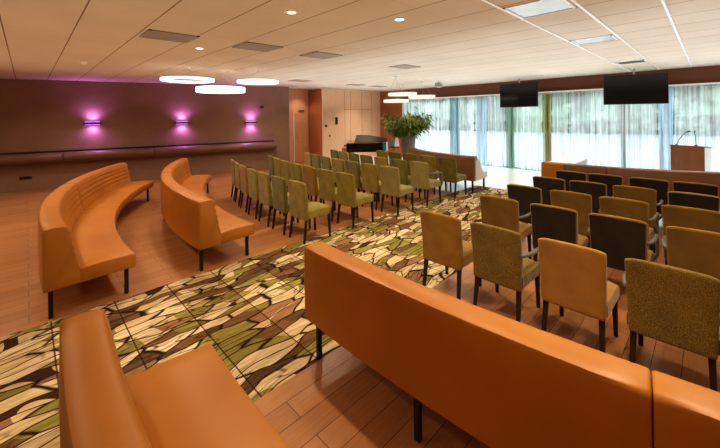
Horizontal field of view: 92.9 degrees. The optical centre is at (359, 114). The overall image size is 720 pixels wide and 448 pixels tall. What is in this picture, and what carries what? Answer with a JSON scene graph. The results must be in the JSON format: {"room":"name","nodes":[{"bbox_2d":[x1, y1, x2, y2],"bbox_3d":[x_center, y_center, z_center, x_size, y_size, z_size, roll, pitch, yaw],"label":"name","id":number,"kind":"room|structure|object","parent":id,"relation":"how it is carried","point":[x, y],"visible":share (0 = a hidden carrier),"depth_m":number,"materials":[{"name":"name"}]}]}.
{"room":"funeral home hall","nodes":[
{"label":"funeral home hall","id":0,"kind":"room"},
{"bbox_2d":[0,79,289,189],"bbox_3d":[-8.203,0.540,9.986,12.510,3.050,0.250,-1,0,-29],"label":"wall","id":1,"kind":"structure","parent":0,"point":[36,115],"depth_m":10.48,"materials":[{"name":"brown paint"}]},
{"bbox_2d":[0,167,268,193],"bbox_3d":[-8.119,2.019,9.870,12.510,0.090,0.015,-1,0,-29],"label":"baseboard","id":2,"kind":"structure","parent":1,"relation":"attached to","point":[264,168],"depth_m":10.51,"materials":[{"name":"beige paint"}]},
{"bbox_2d":[0,140,276,165],"bbox_3d":[-8.215,1.160,9.655,11.754,0.330,0.311,-1,0,-29],"label":"rail","id":3,"kind":"object","parent":1,"relation":"attached to","point":[37,157],"visible":1,"depth_m":10.23,"materials":[{"name":"brown leather"}]},
{"bbox_2d":[289,89,308,162],"bbox_3d":[-2.763,0.464,14.218,1.664,3.050,0.120,-1,0,-44],"label":"wall","id":4,"kind":"structure","parent":0,"point":[298,99],"depth_m":14.36,"materials":[{"name":"brown wood"}]},
{"bbox_2d":[289,112,292,162],"bbox_3d":[-3.001,0.887,13.833,0.710,2.190,0.091,-1,0,-44],"label":"door","id":5,"kind":"structure","parent":4,"relation":"in","point":[290,113],"depth_m":14.03,"materials":[{"name":"brown wood"}]},
{"bbox_2d":[293,112,294,162],"bbox_3d":[-2.732,0.928,14.124,0.050,2.120,0.050,-1,0,-44],"label":"trim","id":6,"kind":"structure","parent":4,"relation":"attached to","point":[293,112],"depth_m":14.11,"materials":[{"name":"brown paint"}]},
{"bbox_2d":[294,110,307,162],"bbox_3d":[-2.446,0.879,14.374,0.680,2.190,0.091,-1,0,-44],"label":"door","id":7,"kind":"structure","parent":4,"relation":"in","point":[300,118],"depth_m":14.36,"materials":[{"name":"brown wood"}]},
{"bbox_2d":[308,89,321,159],"bbox_3d":[-1.900,0.452,14.432,0.090,3.050,1.080,-1,0,-44],"label":"wall","id":8,"kind":"structure","parent":0,"point":[314,96],"depth_m":14.33,"materials":[{"name":"orange wood"}]},
{"bbox_2d":[322,89,380,159],"bbox_3d":[-0.319,0.429,15.276,3.528,3.050,0.120,-1,0,-44],"label":"wall","id":9,"kind":"structure","parent":0,"point":[364,119],"depth_m":14.97,"materials":[{"name":"brown wood"}]},
{"bbox_2d":[0,0,719,91],"bbox_3d":[-0.511,-1.153,5.805,17.400,0.120,21.000,-1,0,-44],"label":"ceiling","id":10,"kind":"structure","parent":0,"point":[452,42],"depth_m":5.03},
{"bbox_2d":[139,29,199,42],"bbox_3d":[-2.575,-1.058,4.628,0.600,0.012,0.520,-1,0,-44],"label":"ceiling vent","id":11,"kind":"object","parent":10,"relation":"in","point":[151,34],"visible":1,"depth_m":4.59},
{"bbox_2d":[160,68,214,82],"bbox_3d":[-3.817,-0.900,7.592,1.086,0.292,1.086,-1,0,-44],"label":"lamp","id":12,"kind":"object","parent":10,"relation":"hanging from","point":[163,78],"visible":1,"depth_m":7.45,"materials":[{"name":"white paint"}]},
{"bbox_2d":[196,71,244,93],"bbox_3d":[-3.355,-0.801,8.251,1.106,0.505,1.106,-1,0,-44],"label":"lamp","id":13,"kind":"object","parent":10,"relation":"hanging from","point":[213,89],"visible":1,"depth_m":7.89,"materials":[{"name":"white paint"}]},
{"bbox_2d":[232,42,282,51],"bbox_3d":[-1.618,-1.071,5.408,0.600,0.012,0.520,-1,0,-44],"label":"ceiling vent","id":14,"kind":"object","parent":10,"relation":"in","point":[247,45],"visible":1,"depth_m":5.39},
{"bbox_2d":[237,71,278,84],"bbox_3d":[-2.458,-0.919,8.247,0.966,0.292,0.966,-1,0,-44],"label":"lamp","id":15,"kind":"object","parent":10,"relation":"hanging from","point":[241,81],"visible":1,"depth_m":8.16,"materials":[{"name":"white paint"}]},
{"bbox_2d":[300,51,341,58],"bbox_3d":[-0.710,-1.084,6.239,0.580,0.012,0.520,-1,0,-44],"label":"ceiling vent","id":16,"kind":"object","parent":10,"relation":"in","point":[320,55],"visible":1,"depth_m":6.21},
{"bbox_2d":[383,76,408,102],"bbox_3d":[1.029,-0.737,9.789,0.726,0.755,0.726,-1,0,-44],"label":"lamp","id":17,"kind":"object","parent":10,"relation":"hanging from","point":[385,100],"visible":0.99,"depth_m":9.54,"materials":[{"name":"white paint"}]},
{"bbox_2d":[388,84,416,95],"bbox_3d":[1.554,-0.914,12.498,1.046,0.415,1.046,-1,0,-44],"label":"lamp","id":18,"kind":"object","parent":10,"relation":"hanging from","point":[390,93],"visible":0.93,"depth_m":12.10,"materials":[{"name":"white paint"}]},
{"bbox_2d":[389,64,419,68],"bbox_3d":[1.035,-1.109,7.872,0.600,0.012,0.450,-1,0,-44],"label":"ceiling vent","id":19,"kind":"object","parent":10,"relation":"in","point":[404,66],"visible":1,"depth_m":7.80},
{"bbox_2d":[408,81,434,98],"bbox_3d":[2.058,-0.844,11.409,0.886,0.570,0.886,-1,0,-44],"label":"lamp","id":20,"kind":"object","parent":10,"relation":"hanging from","point":[431,95],"visible":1,"depth_m":11.08,"materials":[{"name":"white paint"}]},
{"bbox_2d":[500,77,537,107],"bbox_3d":[4.979,-0.707,10.705,0.163,0.925,1.300,-1,0,-29],"label":"screen","id":21,"kind":"object","parent":10,"relation":"hanging from","point":[525,94],"visible":0.99,"depth_m":10.61,"materials":[{"name":"black plastic"}]},
{"bbox_2d":[503,0,576,18],"bbox_3d":[1.888,-1.121,3.590,0.560,0.012,0.540,-1,0,-44],"label":"ceiling light","id":22,"kind":"object","parent":10,"relation":"attached to","point":[536,8],"visible":1,"depth_m":3.59,"materials":[{"name":"white paint"}]},
{"bbox_2d":[481,0,630,71],"bbox_3d":[4.255,-1.154,6.291,8.900,0.012,0.024,-1,0,-44],"label":"trim","id":23,"kind":"structure","parent":10,"relation":"attached to","point":[486,1],"depth_m":4.55,"materials":[{"name":"white paint"}]},
{"bbox_2d":[570,34,618,44],"bbox_3d":[3.591,-1.144,5.238,0.500,0.012,0.520,-1,0,-44],"label":"ceiling light","id":24,"kind":"object","parent":10,"relation":"attached to","point":[606,38],"visible":1,"depth_m":5.23,"materials":[{"name":"white paint"}]},
{"bbox_2d":[571,0,658,68],"bbox_3d":[4.667,-1.159,5.869,8.900,0.012,0.024,-1,0,-44],"label":"trim","id":25,"kind":"structure","parent":10,"relation":"attached to","point":[573,1],"depth_m":4.42,"materials":[{"name":"white paint"}]},
{"bbox_2d":[615,59,646,64],"bbox_3d":[6.038,-1.179,7.613,0.500,0.012,0.500,-1,0,-44],"label":"ceiling panel","id":26,"kind":"object","parent":10,"relation":"attached to","point":[641,60],"visible":1,"depth_m":7.58,"materials":[{"name":"white paint"}]},
{"bbox_2d":[617,60,644,63],"bbox_3d":[6.038,-1.182,7.613,0.460,0.006,0.460,-1,0,-44],"label":"diffuser","id":27,"kind":"object","parent":26,"relation":"attached to","point":[632,61],"depth_m":7.66,"materials":[{"name":"metal"}]},
{"bbox_2d":[603,67,668,104],"bbox_3d":[6.956,-0.735,8.678,1.300,0.925,0.163,-1,0,27],"label":"screen","id":28,"kind":"object","parent":10,"relation":"hanging from","point":[653,88],"visible":0.98,"depth_m":8.59,"materials":[{"name":"black plastic"}]},
{"bbox_2d":[661,0,691,66],"bbox_3d":[5.236,-1.167,5.572,8.500,0.012,0.024,-1,0,-44],"label":"trim","id":29,"kind":"structure","parent":10,"relation":"attached to","point":[662,1],"depth_m":4.42,"materials":[{"name":"white paint"}]},
{"bbox_2d":[0,156,719,447],"bbox_3d":[-0.467,2.006,5.805,17.400,0.101,21.000,-1,0,-44],"label":"floor","id":30,"kind":"structure","parent":0,"point":[338,401],"depth_m":3.60,"materials":[{"name":"brown wood"}]},
{"bbox_2d":[38,163,152,318],"bbox_3d":[-4.238,1.557,5.710,1.181,0.905,5.526,-1,0,-29],"label":"bench","id":31,"kind":"object","parent":30,"relation":"on","point":[79,240],"visible":1,"depth_m":4.11,"materials":[{"name":"leather"}]},
{"bbox_2d":[59,309,289,447],"bbox_3d":[0.300,1.494,0.627,4.362,0.905,0.949,-1,0,39],"label":"bench","id":32,"kind":"object","parent":30,"relation":"on","point":[191,399],"visible":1,"depth_m":1.62,"materials":[{"name":"leather"}]},
{"bbox_2d":[161,158,254,270],"bbox_3d":[-3.179,1.542,6.589,1.144,0.905,5.284,-1,0,-30],"label":"bench","id":33,"kind":"object","parent":30,"relation":"on","point":[186,208],"visible":1,"depth_m":4.71,"materials":[{"name":"leather"}]},
{"bbox_2d":[234,162,241,206],"bbox_3d":[-2.531,1.517,7.744,0.555,0.937,0.475,-1,0,-30],"label":"upholstered chair","id":34,"kind":"object","parent":30,"relation":"on","point":[236,165],"visible":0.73,"depth_m":7.50,"materials":[{"name":"green fabric"}]},
{"bbox_2d":[230,159,251,200],"bbox_3d":[-2.811,1.521,8.243,0.555,0.937,0.564,-1,0,-29],"label":"upholstered chair","id":35,"kind":"object","parent":30,"relation":"on","point":[232,161],"visible":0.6,"depth_m":8.03,"materials":[{"name":"green fabric"}]},
{"bbox_2d":[239,165,263,212],"bbox_3d":[-2.230,1.513,7.266,0.555,0.937,0.475,-1,0,-33],"label":"upholstered chair","id":36,"kind":"object","parent":30,"relation":"on","point":[243,169],"visible":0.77,"depth_m":7.03,"materials":[{"name":"yellow fabric"}]},
{"bbox_2d":[247,168,280,218],"bbox_3d":[-1.909,1.508,6.805,0.555,0.937,0.475,-1,0,-37],"label":"upholstered chair","id":37,"kind":"object","parent":30,"relation":"on","point":[253,184],"visible":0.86,"depth_m":6.58,"materials":[{"name":"green fabric"}]},
{"bbox_2d":[0,185,530,447],"bbox_3d":[-0.688,1.959,3.955,12.900,0.001,2.260,-1,0,-44],"label":"carpet runner","id":38,"kind":"object","parent":30,"relation":"on","point":[251,311],"visible":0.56,"depth_m":3.25,"materials":[{"name":"carpet"}]},
{"bbox_2d":[380,166,413,215],"bbox_3d":[0.748,1.471,6.893,0.475,0.937,0.555,-1,0,45],"label":"upholstered chair","id":39,"kind":"object","parent":38,"relation":"on","point":[390,176],"visible":1,"depth_m":6.71,"materials":[{"name":"green fabric"}]},
{"bbox_2d":[410,161,442,206],"bbox_3d":[1.441,1.461,7.500,0.555,0.937,0.564,-1,0,-43],"label":"upholstered chair","id":40,"kind":"object","parent":38,"relation":"on","point":[419,171],"visible":0.98,"depth_m":7.32,"materials":[{"name":"green fabric"}]},
{"bbox_2d":[438,157,466,198],"bbox_3d":[2.212,1.450,8.171,0.555,0.937,0.475,-1,0,-44],"label":"upholstered chair","id":41,"kind":"object","parent":38,"relation":"on","point":[447,165],"visible":0.96,"depth_m":7.98,"materials":[{"name":"fabric"}]},
{"bbox_2d":[257,171,293,226],"bbox_3d":[-1.560,1.503,6.354,0.555,0.937,0.475,-1,0,-38],"label":"upholstered chair","id":42,"kind":"object","parent":30,"relation":"on","point":[265,192],"visible":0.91,"depth_m":6.12,"materials":[{"name":"green fabric"}]},
{"bbox_2d":[273,157,281,176],"bbox_3d":[-1.810,1.507,8.438,0.555,0.937,0.475,-1,0,-31],"label":"upholstered chair","id":43,"kind":"object","parent":30,"relation":"on","point":[277,162],"visible":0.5,"depth_m":8.21,"materials":[{"name":"green fabric"}]},
{"bbox_2d":[268,155,287,187],"bbox_3d":[-2.087,1.511,8.934,0.555,0.937,0.564,-1,0,-28],"label":"upholstered chair","id":44,"kind":"object","parent":30,"relation":"on","point":[270,158],"visible":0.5,"depth_m":8.75,"materials":[{"name":"fabric"}]},
{"bbox_2d":[271,175,310,234],"bbox_3d":[-1.194,1.498,5.923,0.555,0.937,0.475,-1,0,-40],"label":"upholstered chair","id":45,"kind":"object","parent":30,"relation":"on","point":[281,202],"visible":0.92,"depth_m":5.70,"materials":[{"name":"fabric"}]},
{"bbox_2d":[281,160,309,199],"bbox_3d":[-1.506,1.503,7.955,0.555,0.937,0.475,-1,0,-33],"label":"upholstered chair","id":46,"kind":"object","parent":30,"relation":"on","point":[285,165],"visible":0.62,"depth_m":7.75,"materials":[{"name":"green fabric"}]},
{"bbox_2d":[290,162,319,200],"bbox_3d":[-1.186,1.498,7.497,0.555,0.937,0.475,-1,0,-37],"label":"upholstered chair","id":47,"kind":"object","parent":30,"relation":"on","point":[296,169],"visible":0.48,"depth_m":7.30,"materials":[{"name":"green fabric"}]},
{"bbox_2d":[288,180,330,243],"bbox_3d":[-0.810,1.493,5.511,0.555,0.937,0.475,-1,0,-43],"label":"upholstered chair","id":48,"kind":"object","parent":30,"relation":"on","point":[300,208],"visible":1,"depth_m":5.34,"materials":[{"name":"green fabric"}]},
{"bbox_2d":[304,152,321,168],"bbox_3d":[-1.232,1.499,9.593,0.555,0.937,0.564,-1,0,-29],"label":"upholstered chair","id":49,"kind":"object","parent":30,"relation":"on","point":[308,158],"visible":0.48,"depth_m":9.41,"materials":[{"name":"green fabric"}]},
{"bbox_2d":[302,165,335,209],"bbox_3d":[-0.842,1.493,7.051,0.555,0.937,0.475,-1,0,-40],"label":"upholstered chair","id":50,"kind":"object","parent":30,"relation":"on","point":[309,173],"visible":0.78,"depth_m":6.83,"materials":[{"name":"yellow fabric"}]},
{"bbox_2d":[311,154,336,187],"bbox_3d":[-0.954,1.495,9.098,0.555,0.937,0.475,-1,0,-31],"label":"upholstered chair","id":51,"kind":"object","parent":30,"relation":"on","point":[316,163],"visible":0.47,"depth_m":8.92,"materials":[{"name":"fabric"}]},
{"bbox_2d":[320,156,331,170],"bbox_3d":[-0.652,1.491,8.620,0.555,0.937,0.475,-1,0,-33],"label":"upholstered chair","id":52,"kind":"object","parent":30,"relation":"on","point":[325,161],"visible":0.44,"depth_m":8.42,"materials":[{"name":"fabric"}]},
{"bbox_2d":[317,168,352,221],"bbox_3d":[-0.473,1.488,6.617,0.555,0.937,0.475,-1,0,-41],"label":"upholstered chair","id":53,"kind":"object","parent":30,"relation":"on","point":[327,190],"visible":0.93,"depth_m":6.40,"materials":[{"name":"green fabric"}]},
{"bbox_2d":[331,158,344,183],"bbox_3d":[-0.337,1.486,8.171,0.555,0.937,0.475,-1,0,-38],"label":"upholstered chair","id":54,"kind":"object","parent":30,"relation":"on","point":[337,164],"visible":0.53,"depth_m":8.01,"materials":[{"name":"green fabric"}]},
{"bbox_2d":[338,151,360,172],"bbox_3d":[-0.268,1.485,9.714,0.555,0.937,0.475,-1,0,-31],"label":"upholstered chair","id":55,"kind":"object","parent":30,"relation":"on","point":[342,155],"visible":0.36,"depth_m":9.51,"materials":[{"name":"green fabric"}]},
{"bbox_2d":[335,172,373,228],"bbox_3d":[-0.091,1.483,6.206,0.555,0.937,0.475,-1,0,-44],"label":"upholstered chair","id":56,"kind":"object","parent":30,"relation":"on","point":[347,195],"visible":1,"depth_m":6.03,"materials":[{"name":"green fabric"}]},
{"bbox_2d":[348,153,360,189],"bbox_3d":[0.030,1.481,9.241,0.555,0.937,0.475,-1,0,-35],"label":"upholstered chair","id":57,"kind":"object","parent":30,"relation":"on","point":[352,156],"visible":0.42,"depth_m":9.02,"materials":[{"name":"fabric"}]},
{"bbox_2d":[345,160,375,200],"bbox_3d":[0.011,1.481,7.721,0.555,0.937,0.475,-1,0,-38],"label":"upholstered chair","id":58,"kind":"object","parent":30,"relation":"on","point":[352,167],"visible":0.57,"depth_m":7.47,"materials":[{"name":"fabric"}]},
{"bbox_2d":[342,135,387,152],"bbox_3d":[0.195,1.364,12.726,1.660,1.167,1.400,-1,0,0],"label":"grand piano","id":59,"kind":"object","parent":30,"relation":"on","point":[362,143],"visible":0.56,"depth_m":12.04,"materials":[{"name":"black paint"}]},
{"bbox_2d":[360,155,372,193],"bbox_3d":[0.352,1.476,8.781,0.555,0.937,0.475,-1,0,-37],"label":"upholstered chair","id":60,"kind":"object","parent":30,"relation":"on","point":[363,158],"visible":0.38,"depth_m":8.60,"materials":[{"name":"fabric"}]},
{"bbox_2d":[361,163,392,209],"bbox_3d":[0.369,1.476,7.300,0.555,0.937,0.475,-1,0,-42],"label":"upholstered chair","id":61,"kind":"object","parent":30,"relation":"on","point":[371,182],"visible":0.94,"depth_m":7.10,"materials":[{"name":"green fabric"}]},
{"bbox_2d":[374,157,388,197],"bbox_3d":[0.699,1.472,8.332,0.555,0.937,0.475,-1,0,-38],"label":"upholstered chair","id":62,"kind":"object","parent":30,"relation":"on","point":[379,161],"visible":0.32,"depth_m":8.18,"materials":[{"name":"green fabric"}]},
{"bbox_2d":[388,152,401,165],"bbox_3d":[1.142,1.466,9.426,0.555,0.937,0.475,-1,0,-37],"label":"upholstered chair","id":63,"kind":"object","parent":30,"relation":"on","point":[392,155],"visible":0.34,"depth_m":9.25,"materials":[{"name":"fabric"}]},
{"bbox_2d":[390,159,419,201],"bbox_3d":[1.057,1.467,7.911,0.555,0.937,0.475,-1,0,-42],"label":"upholstered chair","id":64,"kind":"object","parent":30,"relation":"on","point":[405,179],"visible":0.59,"depth_m":7.66,"materials":[{"name":"fabric"}]},
{"bbox_2d":[380,107,437,156],"bbox_3d":[1.899,0.802,13.143,2.131,2.244,2.182,-1,0,-12],"label":"potted plant","id":65,"kind":"object","parent":30,"relation":"on","point":[407,129],"visible":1,"depth_m":12.80,"materials":[{"name":"green plant"}]},
{"bbox_2d":[403,153,417,190],"bbox_3d":[1.479,1.461,8.992,0.555,0.937,0.475,-1,0,-39],"label":"upholstered chair","id":66,"kind":"object","parent":30,"relation":"on","point":[407,157],"visible":0.34,"depth_m":8.84,"materials":[{"name":"fabric"}]},
{"bbox_2d":[419,155,446,194],"bbox_3d":[1.834,1.456,8.576,0.555,0.937,0.475,-1,0,-42],"label":"upholstered chair","id":67,"kind":"object","parent":30,"relation":"on","point":[431,161],"visible":0.58,"depth_m":8.33,"materials":[{"name":"green fabric"}]},
{"bbox_2d":[408,146,486,192],"bbox_3d":[2.329,1.465,9.773,1.023,0.905,3.110,-1,0,-23],"label":"bench","id":68,"kind":"object","parent":30,"relation":"on","point":[470,166],"visible":0.58,"depth_m":8.52,"materials":[{"name":"brown leather"}]},
{"bbox_2d":[420,211,481,299],"bbox_3d":[1.030,1.494,3.841,0.489,0.884,0.555,-1,0,45],"label":"upholstered chair","id":69,"kind":"object","parent":30,"relation":"on","point":[443,244],"visible":0.94,"depth_m":3.64,"materials":[{"name":"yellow fabric"}]},
{"bbox_2d":[470,222,540,321],"bbox_3d":[1.455,1.488,3.405,0.555,0.884,0.581,-1,0,-43],"label":"upholstered chair","id":70,"kind":"object","parent":30,"relation":"on","point":[498,258],"visible":0.91,"depth_m":3.22,"materials":[{"name":"green fabric"}]},
{"bbox_2d":[480,195,531,258],"bbox_3d":[1.941,1.481,4.536,0.581,0.884,0.560,-1,0,44],"label":"upholstered chair","id":71,"kind":"object","parent":30,"relation":"on","point":[501,212],"visible":0.66,"depth_m":4.34,"materials":[{"name":"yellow fabric"}]},
{"bbox_2d":[304,242,719,447],"bbox_3d":[1.540,1.485,1.568,4.668,0.887,0.977,-1,0,38],"label":"bench","id":72,"kind":"object","parent":30,"relation":"on","point":[505,382],"visible":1,"depth_m":1.69,"materials":[{"name":"leather"}]},
{"bbox_2d":[507,184,541,223],"bbox_3d":[2.594,1.472,5.199,0.560,0.884,0.489,-1,0,-43],"label":"upholstered chair","id":73,"kind":"object","parent":30,"relation":"on","point":[525,195],"visible":0.56,"depth_m":5.01,"materials":[{"name":"fabric"}]},
{"bbox_2d":[533,176,565,204],"bbox_3d":[3.293,1.462,5.813,0.560,0.884,0.489,-1,0,-43],"label":"upholstered chair","id":74,"kind":"object","parent":30,"relation":"on","point":[546,184],"visible":0.41,"depth_m":5.65,"materials":[{"name":"fabric"}]},
{"bbox_2d":[530,203,588,261],"bbox_3d":[2.384,1.475,4.082,0.560,0.884,0.489,-1,0,-45],"label":"upholstered chair","id":75,"kind":"object","parent":30,"relation":"on","point":[548,221],"visible":0.67,"depth_m":3.90,"materials":[{"name":"brown fabric"}]},
{"bbox_2d":[548,156,587,164],"bbox_3d":[5.253,1.502,8.599,1.340,0.750,0.560,-1,0,-44],"label":"table","id":76,"kind":"object","parent":30,"relation":"on","point":[572,160],"visible":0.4,"depth_m":8.63,"materials":[{"name":"white paint"}]},
{"bbox_2d":[550,190,591,247],"bbox_3d":[3.005,1.466,4.777,0.489,0.884,0.560,-1,0,45],"label":"upholstered chair","id":77,"kind":"object","parent":30,"relation":"on","point":[581,203],"visible":0.49,"depth_m":4.53,"materials":[{"name":"yellow fabric"}]},
{"bbox_2d":[556,170,586,190],"bbox_3d":[4.003,1.452,6.375,0.560,0.884,0.489,-1,0,-45],"label":"upholstered chair","id":78,"kind":"object","parent":30,"relation":"on","point":[565,175],"visible":0.34,"depth_m":6.21,"materials":[{"name":"brown fabric"}]},
{"bbox_2d":[538,238,619,352],"bbox_3d":[1.895,1.482,2.955,0.555,0.884,0.489,-1,0,-43],"label":"upholstered chair","id":79,"kind":"object","parent":30,"relation":"on","point":[573,276],"visible":0.98,"depth_m":2.77,"materials":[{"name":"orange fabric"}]},
{"bbox_2d":[569,180,606,213],"bbox_3d":[3.676,1.457,5.421,0.560,0.884,0.489,-1,0,-44],"label":"upholstered chair","id":80,"kind":"object","parent":30,"relation":"on","point":[596,190],"visible":0.41,"depth_m":5.20,"materials":[{"name":"fabric"}]},
{"bbox_2d":[588,173,622,196],"bbox_3d":[4.359,1.447,6.010,0.560,0.884,0.489,-1,0,-45],"label":"upholstered chair","id":81,"kind":"object","parent":30,"relation":"on","point":[609,180],"visible":0.32,"depth_m":5.79,"materials":[{"name":"fabric"}]},
{"bbox_2d":[587,213,658,270],"bbox_3d":[2.798,1.469,3.658,0.560,0.884,0.581,-1,0,-44],"label":"upholstered chair","id":82,"kind":"object","parent":30,"relation":"on","point":[619,238],"visible":0.66,"depth_m":3.48,"materials":[{"name":"brown fabric"}]},
{"bbox_2d":[598,196,658,250],"bbox_3d":[3.408,1.461,4.364,0.560,0.884,0.581,-1,0,-44],"label":"upholstered chair","id":83,"kind":"object","parent":30,"relation":"on","point":[621,207],"visible":0.4,"depth_m":4.17,"materials":[{"name":"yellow fabric"}]},
{"bbox_2d":[541,161,719,197],"bbox_3d":[5.618,1.419,6.463,3.866,0.905,1.123,-1,0,28],"label":"bench","id":84,"kind":"object","parent":30,"relation":"on","point":[548,169],"visible":0.37,"depth_m":6.17,"materials":[{"name":"leather"}]},
{"bbox_2d":[612,185,662,252],"bbox_3d":[4.062,1.452,5.026,0.581,0.884,0.560,-1,0,45],"label":"upholstered chair","id":85,"kind":"object","parent":30,"relation":"on","point":[647,195],"visible":0.38,"depth_m":4.78,"materials":[{"name":"yellow fabric"}]},
{"bbox_2d":[629,177,668,213],"bbox_3d":[4.759,1.442,5.600,0.560,0.884,0.489,-1,0,-44],"label":"upholstered chair","id":86,"kind":"object","parent":30,"relation":"on","point":[661,186],"visible":0.35,"depth_m":5.35,"materials":[{"name":"fabric"}]},
{"bbox_2d":[622,258,719,390],"bbox_3d":[2.310,1.476,2.529,0.555,0.884,0.581,-1,0,-45],"label":"upholstered chair","id":87,"kind":"object","parent":30,"relation":"on","point":[674,306],"visible":0.97,"depth_m":2.33,"materials":[{"name":"green fabric"}]},
{"bbox_2d":[661,226,719,279],"bbox_3d":[3.225,1.463,3.220,0.581,0.884,0.560,-1,0,44],"label":"upholstered chair","id":88,"kind":"object","parent":30,"relation":"on","point":[696,250],"visible":0.66,"depth_m":3.08,"materials":[{"name":"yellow fabric"}]},
{"bbox_2d":[662,205,719,264],"bbox_3d":[3.829,1.455,3.933,0.560,0.884,0.489,-1,0,-43],"label":"upholstered chair","id":89,"kind":"object","parent":30,"relation":"on","point":[672,215],"visible":0.44,"depth_m":3.75,"materials":[{"name":"brown fabric"}]},
{"bbox_2d":[670,145,712,171],"bbox_3d":[7.196,1.250,7.434,0.470,1.200,0.580,-1,0,-31],"label":"lectern","id":90,"kind":"object","parent":30,"relation":"on","point":[683,157],"visible":0.52,"depth_m":7.28,"materials":[{"name":"brown wood"}]},
{"bbox_2d":[667,191,719,211],"bbox_3d":[4.487,1.446,4.590,0.560,0.884,0.489,-1,0,-43],"label":"upholstered chair","id":91,"kind":"object","parent":30,"relation":"on","point":[687,199],"visible":0.38,"depth_m":4.39,"materials":[{"name":"brown fabric"}]},
{"bbox_2d":[673,181,718,196],"bbox_3d":[5.128,1.437,5.222,0.560,0.884,0.489,-1,0,-44],"label":"upholstered chair","id":92,"kind":"object","parent":30,"relation":"on","point":[700,188],"visible":0.24,"depth_m":5.02,"materials":[{"name":"fabric"}]},
{"bbox_2d":[380,90,402,156],"bbox_3d":[1.475,0.404,16.049,0.120,3.050,1.480,-1,0,-44],"label":"wall","id":93,"kind":"structure","parent":0,"point":[396,108],"depth_m":16.06,"materials":[{"name":"orange wood"}]},
{"bbox_2d":[403,65,719,99],"bbox_3d":[7.391,-0.971,9.824,0.320,0.465,15.720,-1,0,-44],"label":"wall","id":94,"kind":"structure","parent":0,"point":[705,74],"depth_m":10.61,"materials":[{"name":"brown paint"}]},
{"bbox_2d":[402,98,448,152],"bbox_3d":[2.731,0.604,14.535,0.069,2.555,2.397,-1,0,-44],"label":"sheer curtain","id":95,"kind":"object","parent":94,"relation":"hanging from","point":[413,102],"visible":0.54,"depth_m":14.28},
{"bbox_2d":[449,97,458,154],"bbox_3d":[3.729,0.590,13.511,0.097,2.555,0.457,-1,0,-44],"label":"curtain","id":96,"kind":"object","parent":94,"relation":"hanging from","point":[454,102],"visible":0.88,"depth_m":13.51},
{"bbox_2d":[459,97,474,155],"bbox_3d":[4.113,0.585,13.117,0.067,2.555,0.637,-1,0,-44],"label":"sheer curtain","id":97,"kind":"object","parent":94,"relation":"hanging from","point":[469,121],"visible":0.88,"depth_m":13.11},
{"bbox_2d":[475,96,486,164],"bbox_3d":[4.512,0.579,12.710,0.098,2.555,0.497,-1,0,-44],"label":"curtain","id":98,"kind":"object","parent":94,"relation":"hanging from","point":[480,102],"visible":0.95,"depth_m":12.73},
{"bbox_2d":[488,95,504,166],"bbox_3d":[4.917,0.574,12.295,0.068,2.555,0.657,-1,0,-44],"label":"sheer curtain","id":99,"kind":"object","parent":94,"relation":"hanging from","point":[494,148],"visible":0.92,"depth_m":12.28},
{"bbox_2d":[506,107,514,167],"bbox_3d":[5.257,0.569,11.943,0.094,2.555,0.317,-1,0,-44],"label":"curtain","id":100,"kind":"object","parent":94,"relation":"hanging from","point":[510,111],"visible":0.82,"depth_m":11.94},
{"bbox_2d":[515,93,541,170],"bbox_3d":[5.678,0.563,11.515,0.069,2.555,0.877,-1,0,-44],"label":"sheer curtain","id":101,"kind":"object","parent":94,"relation":"hanging from","point":[522,148],"visible":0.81,"depth_m":11.52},
{"bbox_2d":[542,93,551,160],"bbox_3d":[6.082,0.557,11.099,0.096,2.555,0.277,-1,0,-44],"label":"curtain","id":102,"kind":"object","parent":94,"relation":"hanging from","point":[546,96],"visible":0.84,"depth_m":11.11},
{"bbox_2d":[552,92,567,159],"bbox_3d":[6.348,0.554,10.828,0.069,2.555,0.477,-1,0,-44],"label":"sheer curtain","id":103,"kind":"object","parent":94,"relation":"hanging from","point":[558,110],"visible":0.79,"depth_m":10.84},
{"bbox_2d":[551,90,623,166],"bbox_3d":[6.880,0.544,10.513,0.080,2.620,1.950,-1,0,-44],"label":"window","id":104,"kind":"structure","parent":94,"relation":"attached to","point":[595,90],"depth_m":9.82,"materials":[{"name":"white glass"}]},
{"bbox_2d":[569,90,623,166],"bbox_3d":[6.998,0.545,10.162,0.069,2.555,1.377,-1,0,-44],"label":"sheer curtain","id":105,"kind":"object","parent":94,"relation":"hanging from","point":[600,124],"visible":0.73,"depth_m":10.17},
{"bbox_2d":[625,104,656,168],"bbox_3d":[7.731,0.534,9.411,0.069,2.555,0.717,-1,0,-44],"label":"sheer curtain","id":106,"kind":"object","parent":94,"relation":"hanging from","point":[646,122],"visible":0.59,"depth_m":9.38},
{"bbox_2d":[658,86,673,169],"bbox_3d":[8.094,0.529,9.039,0.099,2.555,0.317,-1,0,-44],"label":"curtain","id":107,"kind":"object","parent":94,"relation":"hanging from","point":[665,111],"visible":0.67,"depth_m":9.03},
{"bbox_2d":[623,84,717,166],"bbox_3d":[8.276,0.524,9.081,0.080,2.620,2.050,-1,0,-44],"label":"window","id":108,"kind":"structure","parent":94,"relation":"attached to","point":[624,123],"depth_m":9.76,"materials":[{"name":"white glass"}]},
{"bbox_2d":[674,84,719,171],"bbox_3d":[9.142,0.515,7.965,0.074,2.555,2.677,-1,0,-44],"label":"sheer curtain","id":109,"kind":"object","parent":94,"relation":"hanging from","point":[705,128],"visible":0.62,"depth_m":8.53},
{"label":"outside","id":110,"kind":"structure","parent":0,"visible":0},
{"bbox_2d":[417,129,715,168],"bbox_3d":[26.165,1.714,46.466,77.680,0.140,150.000,-1,0,-44],"label":"ground","id":111,"kind":"structure","parent":110,"point":[432,131],"depth_m":20.63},
{"bbox_2d":[406,86,718,135],"bbox_3d":[18.722,-3.475,40.416,12.430,12.101,142.794,-1,0,-44],"label":"tree line","id":112,"kind":"object","parent":111,"relation":"on","point":[694,127],"visible":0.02,"depth_m":33.17,"materials":[{"name":"green plant"}]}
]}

